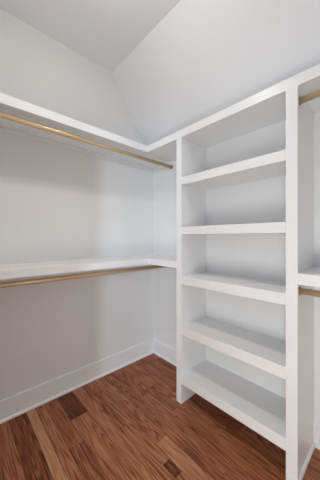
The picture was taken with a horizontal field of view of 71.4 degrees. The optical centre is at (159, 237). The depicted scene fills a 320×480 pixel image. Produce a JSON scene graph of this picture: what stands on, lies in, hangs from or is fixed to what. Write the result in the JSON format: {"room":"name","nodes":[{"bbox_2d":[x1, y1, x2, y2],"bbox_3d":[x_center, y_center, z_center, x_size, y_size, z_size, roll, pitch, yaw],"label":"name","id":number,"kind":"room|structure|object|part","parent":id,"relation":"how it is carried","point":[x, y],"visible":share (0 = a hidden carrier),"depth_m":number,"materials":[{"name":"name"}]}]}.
{"room":"walk-in closet","nodes":[
{"label":"walk-in closet","id":0,"kind":"room"},
{"bbox_2d":[0,9,152,399],"bbox_3d":[-0.876,-0.159,1.870,2.070,2.900,0.120,0,0,-43],"label":"wall","id":1,"kind":"structure","parent":0,"point":[57,203],"depth_m":1.86,"materials":[{"name":"white paint"}]},
{"bbox_2d":[0,338,153,423],"bbox_3d":[-0.786,1.216,1.862,1.950,0.150,0.014,0,0,-43],"label":"baseboard","id":2,"kind":"structure","parent":1,"relation":"attached to","point":[11,405],"depth_m":1.86,"materials":[{"name":"white paint"}]},
{"bbox_2d":[0,254,176,279],"bbox_3d":[-0.554,0.214,1.609,1.950,0.052,0.700,0,0,-43],"label":"wall shelf","id":3,"kind":"object","parent":1,"relation":"attached to","point":[18,270],"visible":0.8,"depth_m":1.64,"materials":[{"name":"white paint"}]},
{"bbox_2d":[0,0,319,145],"bbox_3d":[0.039,-1.284,0.966,2.190,0.890,2.690,0,0,-43],"label":"ceiling","id":4,"kind":"structure","parent":0,"point":[175,65],"depth_m":1.61,"materials":[{"name":"white paint"}]},
{"bbox_2d":[0,353,319,479],"bbox_3d":[-0.325,1.321,0.631,3.140,0.060,2.690,0,0,-43],"label":"floor","id":5,"kind":"structure","parent":0,"point":[129,422],"depth_m":1.42,"materials":[{"name":"brown wood"}]},
{"bbox_2d":[177,86,313,479],"bbox_3d":[0.553,0.255,1.577,0.367,2.072,0.848,0,0,-43],"label":"shelving unit","id":6,"kind":"object","parent":5,"relation":"on","point":[245,203],"visible":0.98,"depth_m":1.54,"materials":[{"name":"white paint"}]},
{"bbox_3d":[0.290,0.255,1.876,0.348,2.072,0.052,0,0,-43],"label":"panel","id":7,"kind":"part","parent":6,"relation":"part of","materials":[{"name":"white paint"}]},
{"bbox_3d":[0.542,1.101,1.570,0.304,0.066,0.740,0,0,-43],"label":"shelf","id":8,"kind":"part","parent":6,"relation":"part of","materials":[{"name":"white paint"}]},
{"bbox_3d":[0.542,0.721,1.570,0.304,0.066,0.740,0,0,-43],"label":"shelf","id":9,"kind":"part","parent":6,"relation":"part of","materials":[{"name":"white paint"}]},
{"bbox_3d":[0.542,0.328,1.570,0.304,0.063,0.740,0,0,-43],"label":"shelf","id":10,"kind":"part","parent":6,"relation":"part of","materials":[{"name":"white paint"}]},
{"bbox_3d":[0.542,-0.441,1.570,0.304,0.058,0.740,0,0,-43],"label":"shelf","id":11,"kind":"part","parent":6,"relation":"part of","materials":[{"name":"white paint"}]},
{"bbox_3d":[0.542,-0.055,1.570,0.304,0.058,0.740,0,0,-43],"label":"shelf","id":12,"kind":"part","parent":6,"relation":"part of","materials":[{"name":"white paint"}]},
{"bbox_3d":[0.660,0.176,1.679,0.018,1.914,0.740,0,0,-43],"label":"panel","id":13,"kind":"part","parent":6,"relation":"part of","materials":[{"name":"white paint"}]},
{"bbox_3d":[0.824,0.255,1.297,0.348,2.072,0.044,0,0,-43],"label":"panel","id":14,"kind":"part","parent":6,"relation":"part of","materials":[{"name":"white paint"}]},
{"bbox_2d":[299,442,314,479],"bbox_3d":[0.838,1.282,1.271,0.334,0.018,0.013,0,0,-43],"label":"trim","id":15,"kind":"structure","parent":6,"relation":"attached to","point":[302,472],"depth_m":1.27,"materials":[{"name":"white paint"}]},
{"bbox_2d":[299,89,319,105],"bbox_3d":[1.049,-0.727,0.853,0.042,0.042,0.914,0,0,-43],"label":"rod","id":16,"kind":"object","parent":6,"relation":"attached to","point":[315,94],"visible":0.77,"depth_m":1.14,"materials":[{"name":"gold metal"}]},
{"bbox_2d":[299,287,319,296],"bbox_3d":[1.050,0.283,0.854,0.042,0.042,0.914,0,0,-43],"label":"rod","id":17,"kind":"object","parent":6,"relation":"attached to","point":[310,292],"visible":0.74,"depth_m":1.14,"materials":[{"name":"gold metal"}]},
{"bbox_2d":[153,111,319,421],"bbox_3d":[0.800,0.216,1.668,0.120,2.150,2.690,0,0,-43],"label":"wall","id":18,"kind":"structure","parent":0,"point":[164,180],"depth_m":2.34,"materials":[{"name":"white paint"}]},
{"bbox_2d":[0,265,164,287],"bbox_3d":[-0.599,0.285,1.658,1.950,0.042,0.042,0,0,-43],"label":"rod","id":19,"kind":"object","parent":18,"relation":"attached to","point":[92,274],"visible":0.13,"depth_m":1.60,"materials":[{"name":"gold metal"}]},
{"bbox_2d":[0,112,172,168],"bbox_3d":[-0.599,-0.735,1.658,1.950,0.042,0.042,0,0,-43],"label":"rod","id":20,"kind":"object","parent":18,"relation":"attached to","point":[2,115],"visible":1,"depth_m":1.62,"materials":[{"name":"gold metal"}]},
{"bbox_2d":[0,64,319,171],"bbox_3d":[0.039,-0.793,0.966,1.950,0.092,2.450,0,0,-43],"label":"wall shelf","id":21,"kind":"object","parent":18,"relation":"attached to","point":[267,107],"visible":0.73,"depth_m":1.58,"materials":[{"name":"white paint"}]},
{"bbox_2d":[153,351,176,366],"bbox_3d":[0.157,1.282,2.247,0.013,0.018,0.673,0,0,-43],"label":"trim","id":22,"kind":"structure","parent":18,"relation":"attached to","point":[154,352],"depth_m":2.35,"materials":[{"name":"white paint"}]},
{"bbox_2d":[153,339,319,444],"bbox_3d":[0.756,1.216,1.617,0.014,0.150,2.436,0,0,-43],"label":"baseboard","id":23,"kind":"structure","parent":18,"relation":"attached to","point":[166,351],"depth_m":2.30,"materials":[{"name":"white paint"}]},
{"bbox_2d":[298,267,319,287],"bbox_3d":[1.142,0.212,0.938,0.367,0.058,0.914,0,0,-43],"label":"wall shelf","id":24,"kind":"object","parent":18,"relation":"attached to","point":[311,276],"visible":1,"depth_m":1.12,"materials":[{"name":"white paint"}]}
]}

